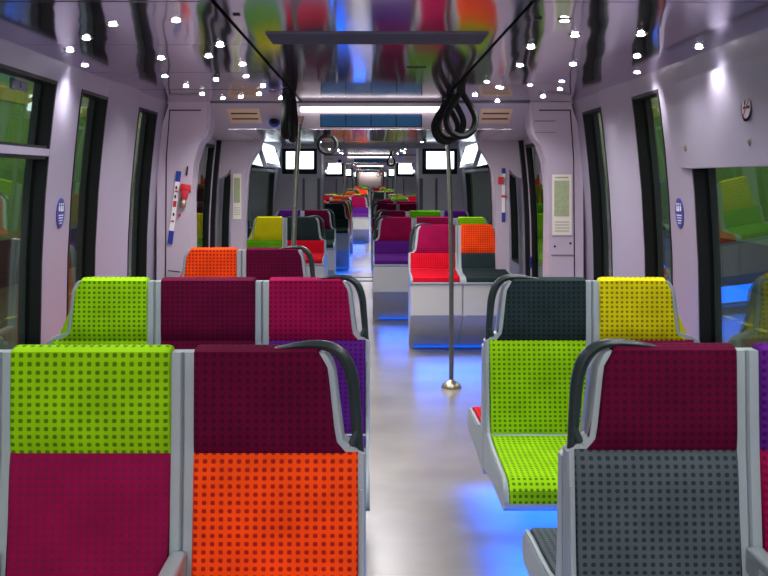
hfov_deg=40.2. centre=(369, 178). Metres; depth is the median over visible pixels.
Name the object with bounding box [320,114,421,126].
display
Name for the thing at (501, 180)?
panel
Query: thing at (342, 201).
seat
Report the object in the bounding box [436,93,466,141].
strap
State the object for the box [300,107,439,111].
strip light
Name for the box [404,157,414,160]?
air vent
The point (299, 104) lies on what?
trim
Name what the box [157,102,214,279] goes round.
wall panel
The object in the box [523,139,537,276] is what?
door
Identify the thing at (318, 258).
seat cushion
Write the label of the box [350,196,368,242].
seat
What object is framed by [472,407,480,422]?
seat cushion
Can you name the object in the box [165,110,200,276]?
trim
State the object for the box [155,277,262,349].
seat
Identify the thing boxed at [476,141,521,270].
trim
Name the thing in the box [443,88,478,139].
strap
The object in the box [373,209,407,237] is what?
seat
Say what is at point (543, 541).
seat cushion
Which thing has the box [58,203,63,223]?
print
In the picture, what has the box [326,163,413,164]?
ceiling
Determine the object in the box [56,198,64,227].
sticker
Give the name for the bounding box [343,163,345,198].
pole
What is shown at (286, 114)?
strap
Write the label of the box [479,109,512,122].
air vent
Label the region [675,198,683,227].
sticker
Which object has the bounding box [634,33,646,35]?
recessed light
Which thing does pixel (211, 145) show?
door
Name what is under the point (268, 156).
screen
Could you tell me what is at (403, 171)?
wall screen
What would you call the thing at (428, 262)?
seat
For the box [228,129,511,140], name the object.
ceiling
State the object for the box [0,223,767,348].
wall
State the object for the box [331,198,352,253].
seat
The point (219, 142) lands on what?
trim
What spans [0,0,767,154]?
ceiling
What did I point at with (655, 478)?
seat
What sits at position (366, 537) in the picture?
seat
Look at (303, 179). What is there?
trim
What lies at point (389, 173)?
wall screen
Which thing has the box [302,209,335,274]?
seat
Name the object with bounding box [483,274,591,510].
seat
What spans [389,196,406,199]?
seat
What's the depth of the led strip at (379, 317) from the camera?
11.66 m
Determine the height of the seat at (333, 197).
1.145 m
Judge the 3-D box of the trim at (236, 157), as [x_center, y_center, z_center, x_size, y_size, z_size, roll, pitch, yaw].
[-1.212,0.527,9.840,0.425,2.085,0.240,0,0,0]
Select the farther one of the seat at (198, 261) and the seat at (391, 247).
the seat at (391, 247)
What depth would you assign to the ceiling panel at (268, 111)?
7.29 m
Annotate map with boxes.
[233,174,240,218]
[552,175,571,234]
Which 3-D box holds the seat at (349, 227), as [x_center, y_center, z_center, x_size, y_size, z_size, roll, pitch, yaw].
[-0.593,1.018,18.671,0.464,1.145,0.626,0,0,0]
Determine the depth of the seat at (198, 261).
6.48 m
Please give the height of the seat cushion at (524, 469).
0.115 m
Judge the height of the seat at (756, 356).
0.835 m
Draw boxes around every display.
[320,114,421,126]
[354,158,386,161]
[361,167,379,168]
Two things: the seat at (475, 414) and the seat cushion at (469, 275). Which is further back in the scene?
the seat cushion at (469, 275)
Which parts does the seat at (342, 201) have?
backrest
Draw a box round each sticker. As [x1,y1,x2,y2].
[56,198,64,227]
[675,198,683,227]
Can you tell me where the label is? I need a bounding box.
[9,77,27,92]
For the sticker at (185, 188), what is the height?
0.710 m
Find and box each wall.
[0,38,281,344]
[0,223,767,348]
[358,173,381,191]
[458,28,767,342]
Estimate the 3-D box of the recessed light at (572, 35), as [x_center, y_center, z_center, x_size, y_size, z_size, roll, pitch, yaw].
[0.735,-0.513,3.763,0.048,0.007,0.048,0,0,0]
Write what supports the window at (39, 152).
in the wall at (124, 101)
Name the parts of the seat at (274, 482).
backrest, grab handle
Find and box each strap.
[280,88,291,139]
[289,95,297,142]
[317,132,337,154]
[387,154,394,166]
[431,100,459,144]
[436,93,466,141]
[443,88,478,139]
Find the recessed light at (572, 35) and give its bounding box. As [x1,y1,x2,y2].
[568,34,580,36]
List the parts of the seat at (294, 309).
backrest, grab handle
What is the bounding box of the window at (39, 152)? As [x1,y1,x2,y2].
[0,63,57,344]
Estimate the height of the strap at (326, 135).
0.175 m
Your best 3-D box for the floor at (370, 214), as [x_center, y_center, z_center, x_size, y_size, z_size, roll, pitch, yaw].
[0.000,1.610,39.850,3.000,0.080,14.900,0,0,0]
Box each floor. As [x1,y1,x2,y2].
[336,231,556,575]
[369,214,370,229]
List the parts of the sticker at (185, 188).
red handle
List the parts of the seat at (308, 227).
backrest, grab handle, seat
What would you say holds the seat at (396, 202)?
on the floor at (434, 511)
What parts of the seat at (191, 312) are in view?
backrest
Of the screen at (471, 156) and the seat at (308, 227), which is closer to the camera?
the seat at (308, 227)
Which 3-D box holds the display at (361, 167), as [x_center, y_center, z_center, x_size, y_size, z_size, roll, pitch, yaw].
[0.007,-0.405,38.481,0.705,0.090,0.018,0,0,0]
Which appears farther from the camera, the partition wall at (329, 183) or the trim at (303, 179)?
the partition wall at (329, 183)
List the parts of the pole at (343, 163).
post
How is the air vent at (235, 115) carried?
attached to the wall at (124, 101)
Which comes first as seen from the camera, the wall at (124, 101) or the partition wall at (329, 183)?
the wall at (124, 101)
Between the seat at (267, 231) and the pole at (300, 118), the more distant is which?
the seat at (267, 231)
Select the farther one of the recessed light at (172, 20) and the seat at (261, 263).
the seat at (261, 263)
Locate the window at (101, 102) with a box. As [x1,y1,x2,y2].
[66,89,108,317]
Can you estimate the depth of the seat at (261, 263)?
6.48 m
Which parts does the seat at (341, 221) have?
backrest, seat, grab handle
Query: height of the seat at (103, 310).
0.835 m
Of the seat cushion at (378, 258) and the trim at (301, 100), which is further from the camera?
the seat cushion at (378, 258)
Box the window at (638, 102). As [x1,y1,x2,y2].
[631,89,672,285]
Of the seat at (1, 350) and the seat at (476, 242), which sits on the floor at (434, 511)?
the seat at (476, 242)
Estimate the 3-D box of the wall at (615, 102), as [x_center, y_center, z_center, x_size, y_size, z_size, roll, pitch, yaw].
[1.444,0.520,7.050,0.222,2.100,18.100,0,0,0]
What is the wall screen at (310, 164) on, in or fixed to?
attached to the wall at (124, 101)
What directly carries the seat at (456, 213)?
on the floor at (434, 511)
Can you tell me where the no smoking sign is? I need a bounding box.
[741,98,750,120]
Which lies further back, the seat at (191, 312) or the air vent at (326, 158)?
the air vent at (326, 158)
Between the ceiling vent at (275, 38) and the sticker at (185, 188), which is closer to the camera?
the ceiling vent at (275, 38)
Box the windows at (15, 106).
[0,73,204,288]
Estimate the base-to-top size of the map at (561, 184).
0.405 m
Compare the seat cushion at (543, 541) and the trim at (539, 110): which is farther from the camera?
the trim at (539, 110)
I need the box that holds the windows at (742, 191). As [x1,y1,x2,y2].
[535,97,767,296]
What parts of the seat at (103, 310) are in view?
backrest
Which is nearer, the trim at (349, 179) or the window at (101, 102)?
the window at (101, 102)
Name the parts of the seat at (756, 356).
armrest, backrest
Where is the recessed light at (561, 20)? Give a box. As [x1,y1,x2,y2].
[557,19,571,21]
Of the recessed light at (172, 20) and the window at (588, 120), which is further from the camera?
the window at (588, 120)
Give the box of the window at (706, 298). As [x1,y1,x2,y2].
[692,168,714,342]
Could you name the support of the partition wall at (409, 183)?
on the floor
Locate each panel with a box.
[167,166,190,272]
[498,168,505,221]
[663,53,767,168]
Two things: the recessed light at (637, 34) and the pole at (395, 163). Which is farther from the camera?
the pole at (395, 163)
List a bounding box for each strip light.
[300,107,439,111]
[348,156,391,157]
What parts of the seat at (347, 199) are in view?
seat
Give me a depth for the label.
4.28 m
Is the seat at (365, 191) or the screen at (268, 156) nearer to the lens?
the screen at (268, 156)
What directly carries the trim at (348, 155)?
attached to the ceiling at (607, 42)
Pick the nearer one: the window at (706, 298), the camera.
the window at (706, 298)
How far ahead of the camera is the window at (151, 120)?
6.78 m
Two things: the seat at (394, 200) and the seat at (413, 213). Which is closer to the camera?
the seat at (413, 213)
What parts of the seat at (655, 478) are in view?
grab handle, backrest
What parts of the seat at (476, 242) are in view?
backrest, seat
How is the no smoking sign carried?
attached to the wall panel at (708, 129)
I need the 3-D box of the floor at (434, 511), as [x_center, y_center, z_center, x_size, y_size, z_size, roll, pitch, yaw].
[0.000,1.609,14.550,3.000,0.082,34.300,0,0,0]
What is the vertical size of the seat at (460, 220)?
1.145 m
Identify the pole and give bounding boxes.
[291,116,304,245]
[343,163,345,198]
[395,163,396,198]
[441,132,460,389]
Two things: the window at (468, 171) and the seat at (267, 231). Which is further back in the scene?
the window at (468, 171)
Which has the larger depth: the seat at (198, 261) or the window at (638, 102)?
the seat at (198, 261)
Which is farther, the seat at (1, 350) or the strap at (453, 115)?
the strap at (453, 115)
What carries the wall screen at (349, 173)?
attached to the trim at (349, 179)
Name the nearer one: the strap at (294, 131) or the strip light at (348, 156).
the strap at (294, 131)
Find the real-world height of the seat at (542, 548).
0.835 m
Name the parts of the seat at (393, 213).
grab handle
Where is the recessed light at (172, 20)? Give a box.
[169,19,182,21]
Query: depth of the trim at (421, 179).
16.09 m
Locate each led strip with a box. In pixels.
[379,317,407,318]
[413,345,481,347]
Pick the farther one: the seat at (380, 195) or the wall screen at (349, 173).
the wall screen at (349, 173)
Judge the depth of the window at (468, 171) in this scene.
15.59 m
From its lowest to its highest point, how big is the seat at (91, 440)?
0.835 m
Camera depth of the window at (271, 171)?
15.59 m
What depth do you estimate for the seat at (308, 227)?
11.88 m
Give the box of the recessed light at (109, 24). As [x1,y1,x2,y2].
[106,23,119,25]
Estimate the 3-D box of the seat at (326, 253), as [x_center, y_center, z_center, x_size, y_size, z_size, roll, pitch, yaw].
[-0.733,1.018,12.271,0.464,1.145,0.626,0,0,0]
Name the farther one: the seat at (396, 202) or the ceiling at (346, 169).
the ceiling at (346, 169)
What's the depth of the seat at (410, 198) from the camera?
25.78 m
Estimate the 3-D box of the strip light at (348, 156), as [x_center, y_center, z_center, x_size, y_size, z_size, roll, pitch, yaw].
[0.003,-0.483,22.877,0.969,0.034,0.030,0,0,0]
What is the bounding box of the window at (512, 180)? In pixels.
[509,174,518,263]
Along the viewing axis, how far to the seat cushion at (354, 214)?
25.29 m
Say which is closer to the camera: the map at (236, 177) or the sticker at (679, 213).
the sticker at (679, 213)
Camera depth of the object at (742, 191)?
24.29 m
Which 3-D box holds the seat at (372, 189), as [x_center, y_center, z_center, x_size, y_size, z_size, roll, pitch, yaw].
[0.253,0.991,49.249,0.464,1.158,0.626,0,0,0]
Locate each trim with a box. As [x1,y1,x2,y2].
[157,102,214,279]
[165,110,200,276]
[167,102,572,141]
[210,100,529,102]
[210,140,221,246]
[218,141,263,249]
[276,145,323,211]
[298,103,441,106]
[302,178,319,210]
[324,155,415,163]
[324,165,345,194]
[346,165,393,168]
[346,178,353,188]
[348,155,388,155]
[386,178,393,188]
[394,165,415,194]
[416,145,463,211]
[420,178,437,209]
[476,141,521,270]
[518,140,529,275]
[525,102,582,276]
[539,110,574,276]
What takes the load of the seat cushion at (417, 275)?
on the seat at (428, 262)
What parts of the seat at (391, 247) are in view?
grab handle, seat, backrest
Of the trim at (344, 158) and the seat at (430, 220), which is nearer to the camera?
the seat at (430, 220)
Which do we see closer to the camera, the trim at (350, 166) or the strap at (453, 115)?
the strap at (453, 115)
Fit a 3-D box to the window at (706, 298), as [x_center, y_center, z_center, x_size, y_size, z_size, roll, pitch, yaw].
[1.464,0.380,2.010,0.101,0.900,5.220,0,0,0]
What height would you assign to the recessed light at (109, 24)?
0.007 m
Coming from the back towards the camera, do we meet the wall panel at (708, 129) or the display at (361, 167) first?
the display at (361, 167)
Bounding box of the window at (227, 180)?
[221,174,230,246]
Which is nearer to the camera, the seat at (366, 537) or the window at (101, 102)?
the seat at (366, 537)
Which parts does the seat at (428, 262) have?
grab handle, backrest, seat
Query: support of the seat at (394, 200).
on the floor at (434, 511)
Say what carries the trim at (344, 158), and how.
attached to the ceiling
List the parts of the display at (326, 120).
display pane, display pane, display pane, display pane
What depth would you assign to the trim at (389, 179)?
47.30 m
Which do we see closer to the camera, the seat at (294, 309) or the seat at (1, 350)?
the seat at (1, 350)
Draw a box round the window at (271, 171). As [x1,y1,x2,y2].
[248,149,277,215]
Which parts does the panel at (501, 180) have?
red handle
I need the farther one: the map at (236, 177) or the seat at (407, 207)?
the seat at (407, 207)
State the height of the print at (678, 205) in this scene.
0.094 m
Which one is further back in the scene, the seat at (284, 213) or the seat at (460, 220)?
the seat at (284, 213)
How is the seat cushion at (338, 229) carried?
on the seat at (341, 221)
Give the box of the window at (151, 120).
[127,107,157,276]
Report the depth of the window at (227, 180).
10.73 m
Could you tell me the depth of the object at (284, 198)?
16.10 m
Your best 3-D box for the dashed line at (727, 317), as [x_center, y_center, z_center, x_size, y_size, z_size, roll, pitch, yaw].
[6.515,2.514,25.825,0.130,0.009,47.650,0,0,0]
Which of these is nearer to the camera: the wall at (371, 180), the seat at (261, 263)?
the seat at (261, 263)
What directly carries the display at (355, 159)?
attached to the trim at (344, 158)
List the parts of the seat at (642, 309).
backrest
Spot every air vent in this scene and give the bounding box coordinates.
[227,109,261,122]
[325,157,335,160]
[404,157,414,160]
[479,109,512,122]
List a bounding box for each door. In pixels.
[202,139,216,246]
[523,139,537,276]
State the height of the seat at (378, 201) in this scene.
0.848 m
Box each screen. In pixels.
[259,142,280,168]
[278,146,321,176]
[324,165,343,177]
[346,170,353,177]
[386,170,393,177]
[396,165,415,177]
[418,146,461,176]
[459,142,480,168]
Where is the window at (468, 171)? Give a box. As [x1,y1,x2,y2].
[462,149,491,216]
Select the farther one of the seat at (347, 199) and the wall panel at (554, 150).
the seat at (347, 199)
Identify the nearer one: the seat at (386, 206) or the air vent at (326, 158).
the seat at (386, 206)
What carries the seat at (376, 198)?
on the floor at (434, 511)
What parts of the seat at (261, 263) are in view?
grab handle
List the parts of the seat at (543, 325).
grab handle, backrest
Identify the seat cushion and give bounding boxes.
[304,253,323,263]
[326,240,333,247]
[336,227,347,232]
[353,213,367,216]
[374,254,407,263]
[411,269,459,281]
[462,269,508,281]
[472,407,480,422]
[491,436,566,503]
[530,528,556,574]
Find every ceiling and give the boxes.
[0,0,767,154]
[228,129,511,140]
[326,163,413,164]
[346,169,393,169]
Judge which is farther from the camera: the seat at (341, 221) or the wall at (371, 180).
the wall at (371, 180)
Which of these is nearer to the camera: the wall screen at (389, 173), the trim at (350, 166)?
the trim at (350, 166)
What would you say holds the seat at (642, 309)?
on the pedestal
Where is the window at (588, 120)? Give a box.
[582,107,612,279]
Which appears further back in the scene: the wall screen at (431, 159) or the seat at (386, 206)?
the seat at (386, 206)
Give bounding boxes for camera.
[269,119,279,126]
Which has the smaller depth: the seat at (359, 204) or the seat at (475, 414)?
the seat at (475, 414)
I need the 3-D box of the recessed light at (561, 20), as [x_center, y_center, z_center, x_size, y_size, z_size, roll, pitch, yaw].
[0.632,-0.513,3.408,0.048,0.007,0.048,0,0,0]
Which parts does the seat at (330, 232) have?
backrest, grab handle, seat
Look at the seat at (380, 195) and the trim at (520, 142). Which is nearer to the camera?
the trim at (520, 142)
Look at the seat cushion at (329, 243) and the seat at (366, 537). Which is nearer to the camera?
the seat at (366, 537)
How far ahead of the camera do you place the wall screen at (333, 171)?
31.62 m
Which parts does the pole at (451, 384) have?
post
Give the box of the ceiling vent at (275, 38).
[265,33,488,43]
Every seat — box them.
[0,345,185,575]
[0,349,6,574]
[47,277,156,344]
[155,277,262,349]
[180,247,241,276]
[182,340,365,575]
[242,245,314,279]
[247,216,284,247]
[262,274,369,510]
[276,210,301,217]
[285,215,325,276]
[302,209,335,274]
[324,203,348,268]
[326,253,327,275]
[328,200,351,243]
[331,196,349,201]
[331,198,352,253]
[349,227,349,266]
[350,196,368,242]
[358,189,368,194]
[366,537,366,568]
[370,188,379,211]
[371,192,384,206]
[371,198,392,210]
[371,200,394,217]
[371,203,397,268]
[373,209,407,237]
[373,216,413,319]
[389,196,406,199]
[393,199,408,201]
[395,201,415,203]
[398,203,415,211]
[407,196,415,200]
[408,210,441,217]
[408,223,462,347]
[414,217,454,244]
[442,210,468,217]
[455,217,486,225]
[458,224,511,344]
[468,294,499,473]
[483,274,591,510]
[522,360,592,575]
[563,338,749,575]
[590,277,699,359]
[742,343,767,575]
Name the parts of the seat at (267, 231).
backrest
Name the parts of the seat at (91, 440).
backrest, armrest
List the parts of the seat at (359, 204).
backrest, seat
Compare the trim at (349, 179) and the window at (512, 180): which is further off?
the trim at (349, 179)
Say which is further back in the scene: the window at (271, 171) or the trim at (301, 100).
the window at (271, 171)
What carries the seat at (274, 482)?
on the pedestal
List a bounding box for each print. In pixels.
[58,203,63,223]
[676,203,681,223]
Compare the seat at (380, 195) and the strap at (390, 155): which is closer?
the strap at (390, 155)

